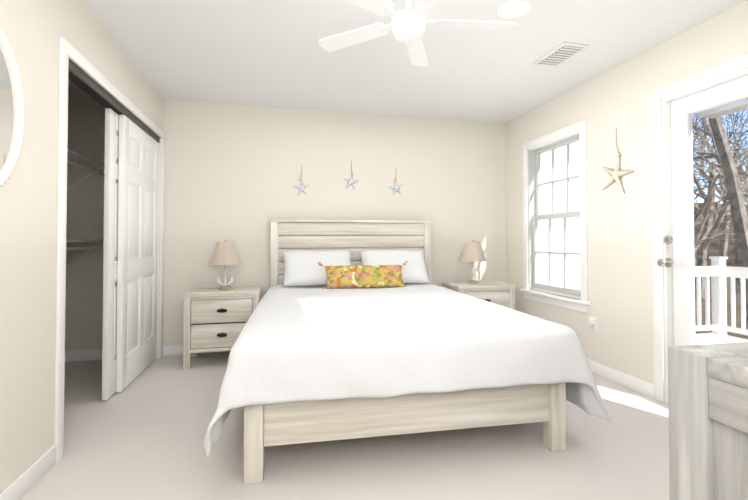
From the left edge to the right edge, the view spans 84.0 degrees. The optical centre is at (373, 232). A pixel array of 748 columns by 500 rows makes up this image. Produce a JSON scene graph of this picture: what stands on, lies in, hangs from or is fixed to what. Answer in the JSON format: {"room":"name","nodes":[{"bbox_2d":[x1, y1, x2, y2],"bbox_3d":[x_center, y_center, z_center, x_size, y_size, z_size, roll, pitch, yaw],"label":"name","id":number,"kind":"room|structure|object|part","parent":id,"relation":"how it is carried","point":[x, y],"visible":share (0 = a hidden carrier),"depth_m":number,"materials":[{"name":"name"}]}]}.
{"room":"bedroom","nodes":[
{"label":"bedroom","id":0,"kind":"room"},
{"bbox_2d":[0,0,163,493],"bbox_3d":[-1.489,-0.094,1.479,0.100,2.440,5.060,0,-1,-13],"label":"wall","id":1,"kind":"structure","parent":0,"point":[34,31],"depth_m":1.88,"materials":[{"name":"beige paint"}]},
{"bbox_2d":[0,28,24,188],"bbox_3d":[-1.431,-0.484,1.519,0.027,0.760,0.513,0,-1,-13],"label":"oval mirror","id":2,"kind":"object","parent":1,"relation":"attached to","point":[12,119],"visible":1,"depth_m":1.67,"materials":[{"name":"white mirror"}]},
{"bbox_2d":[0,444,56,499],"bbox_3d":[-1.213,1.062,0.524,0.013,0.095,3.115,0,-1,-13],"label":"baseboard","id":3,"kind":"structure","parent":1,"relation":"attached to","point":[21,486],"depth_m":1.83,"materials":[{"name":"white wood"}]},
{"bbox_2d":[54,37,164,462],"bbox_3d":[-1.833,0.094,2.994,0.116,2.115,1.944,0,-1,-13],"label":"closet door","id":4,"kind":"structure","parent":1,"relation":"attached to","point":[133,269],"depth_m":2.98,"materials":[{"name":"white wood"}]},
{"bbox_2d":[65,93,505,350],"bbox_3d":[-0.631,-0.045,4.326,4.660,2.440,0.100,0,-1,-13],"label":"wall","id":5,"kind":"structure","parent":0,"point":[233,173],"depth_m":4.19,"materials":[{"name":"beige paint"}]},
{"bbox_2d":[67,349,101,361],"bbox_3d":[-2.435,1.119,3.830,0.670,0.095,0.013,0,-1,-13],"label":"baseboard","id":6,"kind":"structure","parent":5,"relation":"attached to","point":[96,354],"depth_m":3.78,"materials":[{"name":"white wood"}]},
{"bbox_2d":[163,345,229,355],"bbox_3d":[-0.239,1.128,4.338,3.603,0.095,0.017,0,-1,-13],"label":"baseboard","id":7,"kind":"structure","parent":5,"relation":"attached to","point":[170,350],"depth_m":3.95,"materials":[{"name":"white wood"}]},
{"bbox_2d":[294,166,308,194],"bbox_3d":[-0.744,-0.524,4.246,0.177,0.309,0.025,0,-1,-13],"label":"starfish","id":8,"kind":"object","parent":5,"relation":"attached to","point":[301,187],"visible":1,"depth_m":4.25,"materials":[{"name":"white"}]},
{"bbox_2d":[344,160,358,189],"bbox_3d":[-0.234,-0.602,4.366,0.178,0.318,0.025,0,-1,-13],"label":"starfish","id":9,"kind":"object","parent":5,"relation":"attached to","point":[351,181],"visible":1,"depth_m":4.37,"materials":[{"name":"white"}]},
{"bbox_2d":[388,168,402,195],"bbox_3d":[0.234,-0.544,4.474,0.176,0.310,0.025,0,-1,-13],"label":"starfish","id":10,"kind":"object","parent":5,"relation":"attached to","point":[395,187],"visible":1,"depth_m":4.47,"materials":[{"name":"white"}]},
{"bbox_2d":[21,352,669,499],"bbox_3d":[-0.067,1.156,1.788,4.620,0.050,5.260,0,-1,-13],"label":"floor","id":11,"kind":"structure","parent":0,"point":[141,435],"depth_m":2.11,"materials":[{"name":"carpet"}]},
{"bbox_2d":[183,287,260,369],"bbox_3d":[-1.363,0.846,3.795,0.628,0.640,0.432,0,-1,-13],"label":"nightstand","id":12,"kind":"object","parent":11,"relation":"on","point":[215,319],"visible":0.85,"depth_m":3.59,"materials":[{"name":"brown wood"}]},
{"bbox_2d":[208,240,241,289],"bbox_3d":[-1.366,0.295,3.816,0.292,0.460,0.292,0,-1,-13],"label":"lamp","id":13,"kind":"object","parent":12,"relation":"on","point":[225,253],"visible":1,"depth_m":3.74,"materials":[{"name":"beige fabric"}]},
{"bbox_2d":[204,219,611,483],"bbox_3d":[0.016,0.504,3.108,1.959,1.300,2.443,0,-1,-11],"label":"bed","id":14,"kind":"object","parent":11,"relation":"on","point":[385,336],"visible":1,"depth_m":2.07,"materials":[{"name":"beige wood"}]},
{"bbox_2d":[283,251,350,285],"bbox_3d":[-0.527,0.333,3.937,0.700,0.420,0.170,0,-41,-13],"label":"pillow","id":15,"kind":"object","parent":14,"relation":"on","point":[301,268],"depth_m":3.85,"materials":[{"name":"white fabric"}]},
{"bbox_2d":[360,250,429,282],"bbox_3d":[0.198,0.336,4.084,0.700,0.420,0.170,0,-41,-9],"label":"pillow","id":16,"kind":"object","parent":14,"relation":"on","point":[414,271],"depth_m":4.04,"materials":[{"name":"white fabric"}]},
{"bbox_2d":[204,283,611,456],"bbox_3d":[0.028,0.733,3.045,1.972,0.509,2.336,0,-1,-11],"label":"comforter","id":17,"kind":"object","parent":14,"relation":"on","point":[312,362],"depth_m":2.03,"materials":[{"name":"white fabric"}]},
{"bbox_2d":[442,281,515,309],"bbox_3d":[1.092,0.856,4.365,0.628,0.640,0.432,0,-1,-13],"label":"nightstand","id":18,"kind":"object","parent":11,"relation":"on","point":[499,293],"visible":0.35,"depth_m":4.21,"materials":[{"name":"beige wood"}]},
{"bbox_2d":[459,240,486,283],"bbox_3d":[1.040,0.305,4.375,0.292,0.460,0.292,0,-1,-13],"label":"lamp","id":19,"kind":"object","parent":18,"relation":"on","point":[472,252],"visible":1,"depth_m":4.30,"materials":[{"name":"beige fabric"}]},
{"bbox_2d":[668,342,747,499],"bbox_3d":[1.535,0.685,0.880,1.685,0.860,0.522,0,-1,-13],"label":"dresser","id":20,"kind":"object","parent":11,"relation":"on","point":[708,416],"visible":1,"depth_m":0.85,"materials":[{"name":"beige wood"}]},
{"bbox_2d":[68,0,745,122],"bbox_3d":[-0.067,-1.349,1.831,4.620,0.080,5.260,0,-1,-13],"label":"ceiling","id":21,"kind":"structure","parent":0,"point":[268,53],"depth_m":2.96,"materials":[{"name":"white paint"}]},
{"bbox_2d":[318,0,515,66],"bbox_3d":[0.208,-1.147,2.129,1.065,0.310,1.073,0,-1,-13],"label":"ceiling fan","id":22,"kind":"object","parent":21,"relation":"hanging from","point":[407,26],"visible":1,"depth_m":2.14,"materials":[{"name":"white"}]},
{"bbox_2d":[497,0,531,17],"bbox_3d":[0.814,-1.296,2.414,0.190,0.004,0.190,0,-1,-13],"label":"recessed light","id":23,"kind":"object","parent":21,"relation":"in","point":[514,8],"visible":1,"depth_m":2.41,"materials":[{"name":"white plastic"}]},
{"bbox_2d":[533,42,588,66],"bbox_3d":[1.343,-1.279,3.009,0.200,0.018,0.360,0,-1,-13],"label":"ceiling vent","id":24,"kind":"object","parent":21,"relation":"in","point":[560,54],"visible":1,"depth_m":2.98,"materials":[{"name":"white metal"}]},
{"bbox_2d":[505,0,747,383],"bbox_3d":[2.154,-0.080,2.325,0.140,2.440,5.060,0,-1,-13],"label":"wall","id":25,"kind":"structure","parent":0,"point":[619,259],"depth_m":3.19,"materials":[{"name":"beige paint"}]},
{"bbox_2d":[520,120,589,312],"bbox_3d":[1.746,-0.131,3.976,0.190,1.640,0.960,0,-1,-13],"label":"window","id":26,"kind":"structure","parent":25,"relation":"in","point":[533,217],"depth_m":4.05,"materials":[{"name":"white wood"}]},
{"bbox_2d":[588,316,596,331],"bbox_3d":[1.805,0.757,3.441,0.030,0.115,0.070,0,-1,-13],"label":"electrical outlet plate","id":27,"kind":"object","parent":25,"relation":"attached to","point":[592,322],"visible":1,"depth_m":3.43,"materials":[{"name":"white plastic"}]},
{"bbox_2d":[602,128,633,193],"bbox_3d":[1.863,-0.549,3.197,0.041,0.519,0.325,0,-1,-13],"label":"starfish","id":28,"kind":"object","parent":25,"relation":"attached to","point":[617,173],"visible":1,"depth_m":3.18,"materials":[{"name":"beige"}]},
{"bbox_3d":[1.876,-0.694,3.187,0.020,0.230,0.068,0,-1,-13],"label":"cord","id":29,"kind":"part","parent":28,"relation":"part of","materials":[{"name":"beige fabric"}]},
{"bbox_2d":[587,359,653,397],"bbox_3d":[1.727,1.118,3.804,0.013,0.095,1.905,0,-1,-13],"label":"baseboard","id":30,"kind":"structure","parent":25,"relation":"attached to","point":[646,388],"depth_m":3.13,"materials":[{"name":"white wood"}]},
{"bbox_2d":[624,210,631,225],"bbox_3d":[1.894,-0.109,3.107,0.014,0.115,0.070,0,-1,-13],"label":"switch plate","id":31,"kind":"object","parent":25,"relation":"attached to","point":[627,217],"visible":1,"depth_m":3.10,"materials":[{"name":"white plastic"}]},
{"bbox_2d":[651,54,747,403],"bbox_3d":[2.149,0.086,2.372,0.188,2.150,1.100,0,-1,-13],"label":"door","id":32,"kind":"structure","parent":25,"relation":"attached to","point":[673,214],"depth_m":2.76,"materials":[{"name":"white wood"}]},
{"bbox_2d":[657,235,672,266],"bbox_3d":[1.901,0.123,2.722,0.072,0.212,0.064,0,-1,-13],"label":"door handle","id":33,"kind":"object","parent":32,"relation":"attached to","point":[666,262],"depth_m":2.71,"materials":[{"name":"silver metal"}]},
{"label":"outside","id":34,"kind":"structure","parent":0,"visible":0},
{"bbox_2d":[695,276,747,338],"bbox_3d":[29.393,1.915,11.872,57.260,0.020,70.000,0,-1,-13],"label":"ground","id":35,"kind":"structure","parent":34,"point":[738,322],"depth_m":9.84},
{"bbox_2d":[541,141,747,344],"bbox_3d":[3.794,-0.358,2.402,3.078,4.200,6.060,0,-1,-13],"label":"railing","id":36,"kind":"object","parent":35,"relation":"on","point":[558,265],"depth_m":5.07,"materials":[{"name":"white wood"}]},
{"bbox_2d":[700,97,747,118],"bbox_3d":[3.760,-1.585,2.344,2.975,0.450,5.920,0,-1,-13],"label":"roof eave","id":37,"kind":"object","parent":36,"relation":"attached to","point":[730,109],"depth_m":5.25,"materials":[{"name":"white"}]},
{"bbox_2d":[692,109,747,327],"bbox_3d":[13.205,-3.451,12.578,20.070,10.797,19.793,0,-1,-13],"label":"trees","id":38,"kind":"object","parent":35,"relation":"on","point":[703,157],"depth_m":10.64,"materials":[{"name":"brown plant"}]},
{"bbox_2d":[694,203,747,266],"bbox_3d":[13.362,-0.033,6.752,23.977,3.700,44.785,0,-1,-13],"label":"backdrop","id":39,"kind":"object","parent":35,"relation":"on","point":[711,251],"depth_m":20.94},
{"bbox_3d":[-1.927,-0.096,1.377,0.800,2.440,5.060,0,-1,-13],"label":"wall","id":40,"kind":"structure","parent":0,"visible":0},
{"bbox_2d":[66,149,103,265],"bbox_3d":[-2.384,-0.148,2.816,0.359,0.942,2.048,0,-1,-13],"label":"closet shelf","id":41,"kind":"object","parent":40,"relation":"attached to","point":[76,160],"visible":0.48,"depth_m":3.50,"materials":[{"name":"white"}]}
]}

